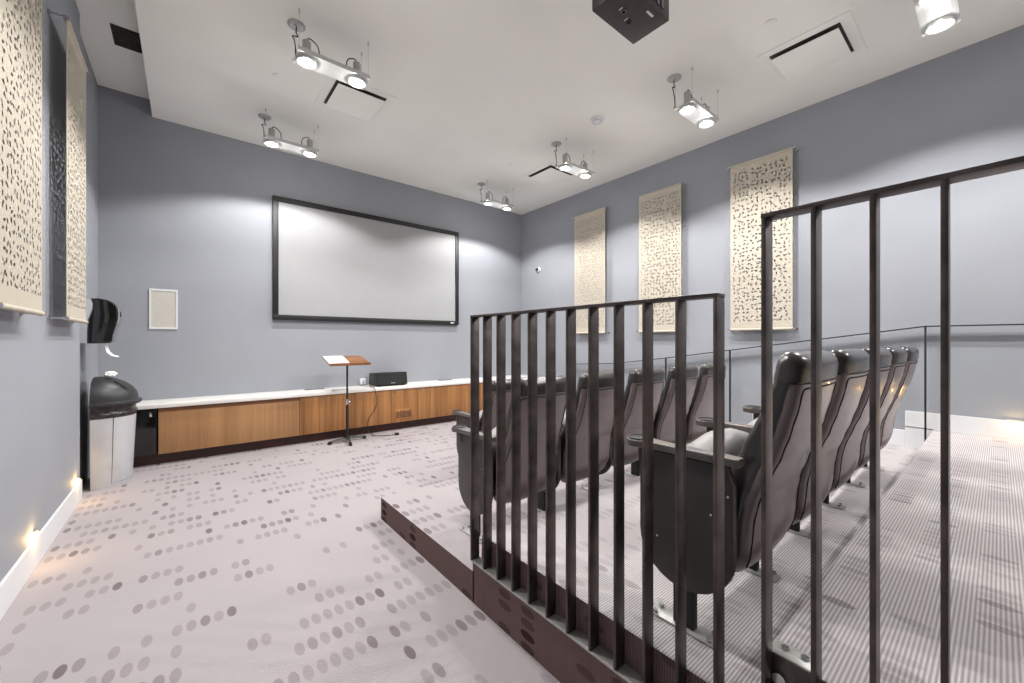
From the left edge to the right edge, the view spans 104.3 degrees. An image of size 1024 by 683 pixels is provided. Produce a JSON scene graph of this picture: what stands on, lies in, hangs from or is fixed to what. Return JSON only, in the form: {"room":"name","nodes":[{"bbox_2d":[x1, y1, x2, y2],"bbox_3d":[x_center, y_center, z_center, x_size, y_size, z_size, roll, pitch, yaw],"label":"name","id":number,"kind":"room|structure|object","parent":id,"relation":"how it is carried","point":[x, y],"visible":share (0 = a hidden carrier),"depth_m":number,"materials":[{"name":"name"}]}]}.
{"room":"auditorium","nodes":[
{"label":"auditorium","id":0,"kind":"room"},
{"bbox_2d":[0,0,97,581],"bbox_3d":[-1.633,-0.665,0.846,0.140,4.070,8.175,0,0,-39],"label":"wall","id":1,"kind":"structure","parent":0,"point":[46,372],"depth_m":2.45,"materials":[{"name":"paint"}]},
{"bbox_2d":[32,529,38,539],"bbox_3d":[-2.649,1.072,2.214,0.017,0.044,0.044,0,0,-39],"label":"step light","id":2,"kind":"object","parent":1,"relation":"attached to","point":[35,533],"visible":1,"depth_m":2.20,"materials":[{"name":"silver metal"}]},
{"bbox_2d":[0,479,81,620],"bbox_3d":[-1.208,1.173,0.447,0.014,0.155,7.020,0,0,-39],"label":"baseboard","id":3,"kind":"structure","parent":1,"relation":"attached to","point":[20,572],"depth_m":2.19,"materials":[{"name":"white paint"}]},
{"bbox_2d":[0,0,88,323],"bbox_3d":[-2.640,-1.083,2.260,0.089,1.903,1.834,0,0,-39],"label":"acoustic panel","id":4,"kind":"object","parent":1,"relation":"attached to","point":[26,51],"depth_m":1.92,"materials":[{"name":"beige fabric"}]},
{"bbox_2d":[80,298,122,356],"bbox_3d":[-3.578,-0.115,3.469,0.246,0.501,0.316,0,0,-39],"label":"dispenser","id":5,"kind":"object","parent":1,"relation":"attached to","point":[105,317],"visible":0.97,"depth_m":3.36,"materials":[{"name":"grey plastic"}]},
{"bbox_2d":[75,0,148,98],"bbox_3d":[-1.482,-2.610,0.969,0.530,0.180,8.375,0,0,-39],"label":"ceiling","id":6,"kind":"structure","parent":0,"point":[115,67],"depth_m":3.53,"materials":[{"name":"paint"}]},
{"bbox_2d":[110,23,141,53],"bbox_3d":[-3.304,-2.594,3.422,0.190,0.012,0.300,0,0,-39],"label":"ceiling vent","id":7,"kind":"object","parent":6,"relation":"in","point":[122,37],"visible":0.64,"depth_m":3.41,"materials":[{"name":"black metal"}]},
{"bbox_2d":[0,421,559,682],"bbox_3d":[0.556,1.310,2.632,5.910,0.120,8.375,0,0,-39],"label":"floor","id":8,"kind":"structure","parent":0,"point":[279,564],"depth_m":2.03,"materials":[{"name":"carpet"}]},
{"bbox_2d":[89,377,141,490],"bbox_3d":[-3.534,0.780,3.582,0.305,0.940,0.560,0,0,-39],"label":"waste bin","id":9,"kind":"object","parent":8,"relation":"on","point":[113,408],"visible":1,"depth_m":3.40,"materials":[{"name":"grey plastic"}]},
{"bbox_2d":[103,371,117,376],"bbox_3d":[-3.546,0.287,3.517,0.092,0.052,0.113,0,0,-39],"label":"scrap","id":10,"kind":"object","parent":9,"relation":"on","point":[108,373],"visible":1,"depth_m":3.49,"materials":[{"name":"white paper"}]},
{"bbox_2d":[133,383,482,466],"bbox_3d":[-1.871,0.960,5.643,5.620,0.580,0.442,0,0,-39],"label":"base cabinet","id":11,"kind":"object","parent":8,"relation":"on","point":[196,431],"visible":0.66,"depth_m":4.78,"materials":[{"name":"brown wood"}]},
{"bbox_2d":[134,408,157,456],"bbox_3d":[-3.857,0.906,4.016,0.424,0.462,0.450,0,0,-39],"label":"mini fridge","id":12,"kind":"object","parent":11,"relation":"in","point":[146,430],"visible":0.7,"depth_m":3.94,"materials":[{"name":"black plastic"}]},
{"bbox_2d":[136,374,537,409],"bbox_3d":[-1.861,0.648,5.643,5.645,0.041,0.453,0,0,-39],"label":"countertop","id":13,"kind":"structure","parent":11,"relation":"on","point":[202,400],"depth_m":4.78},
{"bbox_2d":[369,371,406,386],"bbox_3d":[-1.783,0.533,5.737,0.455,0.190,0.316,0,0,-39],"label":"speaker","id":14,"kind":"object","parent":13,"relation":"on","point":[379,379],"visible":1,"depth_m":5.62},
{"bbox_2d":[377,372,405,384],"bbox_3d":[-1.694,0.525,5.628,0.415,0.154,0.036,0,0,-39],"label":"grille","id":15,"kind":"object","parent":14,"relation":"attached to","point":[390,378],"depth_m":5.62,"materials":[{"name":"black fabric"}]},
{"bbox_2d":[395,408,411,418],"bbox_3d":[-1.538,1.018,5.639,0.260,0.133,0.011,0,0,-39],"label":"grille","id":16,"kind":"object","parent":11,"relation":"attached to","point":[400,413],"depth_m":5.63,"materials":[{"name":"brown wood"}]},
{"bbox_2d":[322,355,370,445],"bbox_3d":[-2.055,0.717,4.964,0.485,1.065,0.490,0,0,-39],"label":"lectern stand","id":17,"kind":"object","parent":8,"relation":"on","point":[353,360],"visible":0.95,"depth_m":4.97,"materials":[{"name":"black metal"}]},
{"bbox_2d":[323,356,348,363],"bbox_3d":[-2.164,0.228,4.908,0.235,0.090,0.339,0,0,-39],"label":"paper sheet","id":18,"kind":"object","parent":17,"relation":"on","point":[330,359],"visible":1,"depth_m":4.92,"materials":[{"name":"white paper"}]},
{"bbox_2d":[367,386,394,435],"bbox_3d":[-1.837,0.927,5.366,0.529,0.641,0.224,0,0,34],"label":"cable","id":19,"kind":"object","parent":8,"relation":"on","point":[370,386],"visible":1,"depth_m":5.30,"materials":[{"name":"black plastic"}]},
{"bbox_2d":[452,379,510,474],"bbox_3d":[-0.205,0.797,3.765,0.554,0.904,0.542,0,0,-39],"label":"seat","id":20,"kind":"object","parent":8,"relation":"on","point":[462,418],"visible":0.2,"depth_m":3.59,"materials":[{"name":"black leather"}]},
{"bbox_2d":[381,444,688,602],"bbox_3d":[0.954,1.175,3.583,3.890,0.150,1.175,0,0,-39],"label":"platform","id":21,"kind":"object","parent":8,"relation":"on","point":[430,518],"visible":0.36,"depth_m":2.50,"materials":[{"name":"carpet"}]},
{"bbox_2d":[451,375,565,543],"bbox_3d":[0.003,0.647,2.364,0.554,0.904,0.542,0,0,-39],"label":"seat","id":22,"kind":"object","parent":21,"relation":"on","point":[463,432],"visible":0.48,"depth_m":2.24,"materials":[{"name":"black leather"}]},
{"bbox_2d":[537,371,612,511],"bbox_3d":[0.410,0.647,2.696,0.554,0.904,0.542,0,0,-39],"label":"seat","id":23,"kind":"object","parent":21,"relation":"on","point":[605,378],"visible":0.39,"depth_m":2.53,"materials":[{"name":"black leather"}]},
{"bbox_2d":[579,368,664,490],"bbox_3d":[0.817,0.647,3.028,0.554,0.904,0.542,0,0,-39],"label":"seat","id":24,"kind":"object","parent":21,"relation":"on","point":[633,390],"visible":0.42,"depth_m":2.83,"materials":[{"name":"black leather"}]},
{"bbox_2d":[624,365,698,476],"bbox_3d":[1.223,0.647,3.360,0.554,0.904,0.542,0,0,-39],"label":"seat","id":25,"kind":"object","parent":21,"relation":"on","point":[664,423],"visible":0.48,"depth_m":3.17,"materials":[{"name":"black leather"}]},
{"bbox_2d":[686,363,725,443],"bbox_3d":[1.655,0.648,3.713,0.619,0.905,0.542,0,0,-39],"label":"seat","id":26,"kind":"object","parent":21,"relation":"on","point":[702,402],"visible":0.43,"depth_m":3.48,"materials":[{"name":"black leather"}]},
{"bbox_2d":[473,563,627,682],"bbox_3d":[1.093,1.064,0.373,0.045,0.372,3.995,0,0,-39],"label":"platform riser","id":27,"kind":"structure","parent":8,"relation":"on","point":[561,656],"depth_m":1.55,"materials":[{"name":"carpet"}]},
{"bbox_2d":[470,293,735,682],"bbox_3d":[0.229,0.464,1.469,0.108,1.178,1.226,0,0,-39],"label":"railing","id":28,"kind":"object","parent":27,"relation":"on","point":[590,643],"visible":1,"depth_m":1.37,"materials":[{"name":"metal"}]},
{"bbox_2d":[482,444,918,682],"bbox_3d":[1.730,1.093,2.668,3.845,0.315,1.225,0,0,-39],"label":"platform","id":29,"kind":"object","parent":8,"relation":"on","point":[792,554],"visible":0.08,"depth_m":1.56,"materials":[{"name":"carpet"}]},
{"bbox_2d":[626,350,838,648],"bbox_3d":[0.781,0.482,1.411,0.554,0.904,0.542,0,0,-39],"label":"seat","id":30,"kind":"object","parent":29,"relation":"on","point":[792,376],"visible":0.71,"depth_m":1.25,"materials":[{"name":"black leather"}]},
{"bbox_2d":[696,349,868,582],"bbox_3d":[1.188,0.482,1.743,0.554,0.904,0.542,0,0,-39],"label":"seat","id":31,"kind":"object","parent":29,"relation":"on","point":[852,376],"visible":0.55,"depth_m":1.54,"materials":[{"name":"black leather"}]},
{"bbox_2d":[743,347,891,538],"bbox_3d":[1.595,0.482,2.075,0.554,0.904,0.542,0,0,-39],"label":"seat","id":32,"kind":"object","parent":29,"relation":"on","point":[848,457],"visible":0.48,"depth_m":1.89,"materials":[{"name":"black leather"}]},
{"bbox_2d":[822,347,907,509],"bbox_3d":[2.001,0.482,2.407,0.554,0.904,0.542,0,0,-39],"label":"seat","id":33,"kind":"object","parent":29,"relation":"on","point":[899,355],"visible":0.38,"depth_m":2.19,"materials":[{"name":"black leather"}]},
{"bbox_2d":[845,346,918,487],"bbox_3d":[2.433,0.483,2.760,0.619,0.905,0.542,0,0,-39],"label":"seat","id":34,"kind":"object","parent":29,"relation":"on","point":[886,430],"visible":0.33,"depth_m":2.54,"materials":[{"name":"black leather"}]},
{"bbox_2d":[586,324,1023,441],"bbox_3d":[3.050,0.558,3.988,0.060,1.384,6.520,0,0,-39],"label":"guard","id":35,"kind":"object","parent":8,"relation":"on","point":[925,327],"visible":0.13,"depth_m":3.40,"materials":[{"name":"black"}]},
{"bbox_2d":[773,430,1023,682],"bbox_3d":[2.990,1.005,1.125,3.845,0.490,2.760,0,0,-39],"label":"platform","id":36,"kind":"object","parent":8,"relation":"on","point":[987,473],"visible":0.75,"depth_m":1.25,"materials":[{"name":"carpet"}]},
{"bbox_2d":[761,156,1023,682],"bbox_3d":[1.000,0.288,0.524,0.108,1.180,1.170,0,0,-39],"label":"railing","id":37,"kind":"object","parent":36,"relation":"on","point":[781,662],"visible":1,"depth_m":0.86,"materials":[{"name":"metal"}]},
{"bbox_2d":[98,85,521,399],"bbox_3d":[-2.083,-0.665,5.832,5.950,4.070,0.120,0,0,-39],"label":"wall","id":38,"kind":"structure","parent":0,"point":[187,210],"depth_m":4.75,"materials":[{"name":"paint"}]},
{"bbox_2d":[149,288,177,328],"bbox_3d":[-3.801,-0.352,4.344,0.235,0.435,0.012,0,0,-39],"label":"wall speaker","id":39,"kind":"object","parent":38,"relation":"attached to","point":[163,303],"visible":1,"depth_m":4.34,"materials":[{"name":"beige fabric"}]},
{"bbox_2d":[360,378,365,384],"bbox_3d":[-2.134,0.573,5.689,0.080,0.085,0.036,0,0,-39],"label":"outlet box","id":40,"kind":"object","parent":38,"relation":"attached to","point":[362,381],"visible":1,"depth_m":5.68,"materials":[{"name":"white paint"}]},
{"bbox_2d":[272,195,458,324],"bbox_3d":[-1.948,-1.052,5.828,2.697,1.549,0.057,0,0,-39],"label":"projection screen","id":41,"kind":"object","parent":38,"relation":"attached to","point":[329,263],"visible":1,"depth_m":5.64,"materials":[{"name":"white fabric"}]},
{"bbox_2d":[134,0,1023,214],"bbox_3d":[0.776,-2.470,2.812,5.340,0.100,8.375,0,0,-39],"label":"ceiling","id":42,"kind":"structure","parent":0,"point":[481,88],"depth_m":3.58,"materials":[{"name":"paint"}]},
{"bbox_2d":[273,73,282,79],"bbox_3d":[-2.133,-2.416,3.629,0.084,0.009,0.084,0,0,-39],"label":"cap","id":43,"kind":"object","parent":42,"relation":"attached to","point":[275,75],"visible":1,"depth_m":3.62,"materials":[{"name":"paint"}]},
{"bbox_2d":[258,108,318,157],"bbox_3d":[-2.452,-2.257,4.372,0.559,0.326,0.250,0,0,-39],"label":"spotlight","id":44,"kind":"object","parent":42,"relation":"hanging from","point":[270,140],"visible":1,"depth_m":4.29,"materials":[{"name":"silver metal"}]},
{"bbox_2d":[287,8,369,89],"bbox_3d":[-1.440,-2.257,3.132,0.559,0.326,0.250,0,0,-39],"label":"spotlight","id":45,"kind":"object","parent":42,"relation":"hanging from","point":[304,57],"visible":1,"depth_m":3.06,"materials":[{"name":"silver metal"}]},
{"bbox_2d":[314,76,396,123],"bbox_3d":[-1.576,-2.401,3.994,0.620,0.038,0.620,0,0,-39],"label":"ceiling vent","id":46,"kind":"object","parent":42,"relation":"in","point":[369,104],"visible":0.92,"depth_m":3.95,"materials":[{"name":"metal"}]},
{"bbox_2d":[477,180,513,209],"bbox_3d":[-0.262,-2.257,6.199,0.559,0.326,0.250,0,0,-39],"label":"spotlight","id":47,"kind":"object","parent":42,"relation":"hanging from","point":[505,206],"visible":1,"depth_m":6.11,"materials":[{"name":"silver metal"}]},
{"bbox_2d":[521,161,574,186],"bbox_3d":[0.562,-2.401,5.778,0.620,0.038,0.620,0,0,-39],"label":"ceiling vent","id":48,"kind":"object","parent":42,"relation":"in","point":[547,174],"visible":0.94,"depth_m":5.74,"materials":[{"name":"metal"}]},
{"bbox_2d":[551,137,594,178],"bbox_3d":[0.750,-2.257,4.959,0.559,0.326,0.250,0,0,-39],"label":"spotlight","id":49,"kind":"object","parent":42,"relation":"hanging from","point":[583,172],"visible":1,"depth_m":4.88,"materials":[{"name":"silver metal"}]},
{"bbox_2d":[590,115,603,124],"bbox_3d":[0.928,-2.404,4.334,0.150,0.033,0.150,0,0,-39],"label":"smoke detector","id":50,"kind":"object","parent":42,"relation":"attached to","point":[598,119],"visible":1,"depth_m":4.30,"materials":[{"name":"white paint"}]},
{"bbox_2d":[592,0,668,43],"bbox_3d":[0.679,-2.136,2.270,0.400,0.568,0.252,0,0,-39],"label":"projector","id":51,"kind":"object","parent":42,"relation":"hanging from","point":[634,20],"visible":1,"depth_m":2.27,"materials":[{"name":"black plastic"}]},
{"bbox_2d":[667,67,718,128],"bbox_3d":[1.697,-2.257,3.744,0.559,0.326,0.250,0,0,-39],"label":"spotlight","id":52,"kind":"object","parent":42,"relation":"hanging from","point":[699,114],"visible":1,"depth_m":3.65,"materials":[{"name":"silver metal"}]},
{"bbox_2d":[764,19,776,27],"bbox_3d":[1.964,-2.416,3.024,0.084,0.009,0.084,0,0,-39],"label":"cap","id":53,"kind":"object","parent":42,"relation":"attached to","point":[771,22],"visible":1,"depth_m":3.02,"materials":[{"name":"paint"}]},
{"bbox_2d":[756,10,867,86],"bbox_3d":[2.513,-2.401,3.342,0.620,0.038,0.620,0,0,-39],"label":"ceiling vent","id":54,"kind":"object","parent":42,"relation":"in","point":[838,39],"visible":1,"depth_m":3.28,"materials":[{"name":"metal"}]},
{"bbox_2d":[913,0,960,36],"bbox_3d":[2.671,-2.257,2.551,0.559,0.326,0.250,0,0,-39],"label":"spotlight","id":55,"kind":"object","parent":42,"relation":"hanging from","point":[934,16],"visible":1,"depth_m":2.58,"materials":[{"name":"silver metal"}]},
{"bbox_2d":[522,25,1023,429],"bbox_3d":[2.814,-0.575,4.476,0.120,3.890,8.175,0,0,-39],"label":"wall","id":56,"kind":"structure","parent":0,"point":[963,108],"depth_m":3.77,"materials":[{"name":"paint"}]},
{"bbox_2d":[573,146,798,333],"bbox_3d":[1.990,-1.073,5.320,0.089,1.903,3.069,0,0,-39],"label":"acoustic panel","id":57,"kind":"object","parent":56,"relation":"attached to","point":[782,324],"depth_m":4.59,"materials":[{"name":"beige fabric"}]},
{"bbox_2d":[565,409,1023,448],"bbox_3d":[2.906,0.931,4.257,0.014,0.637,7.720,0,0,-39],"label":"baseboard","id":58,"kind":"structure","parent":56,"relation":"attached to","point":[912,436],"depth_m":3.30,"materials":[{"name":"white paint"}]},
{"bbox_2d":[1007,419,1023,426],"bbox_3d":[3.878,0.638,3.063,0.017,0.070,0.090,0,0,-39],"label":"step light","id":59,"kind":"object","parent":56,"relation":"attached to","point":[1014,424],"visible":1,"depth_m":3.06,"materials":[{"name":"silver metal"}]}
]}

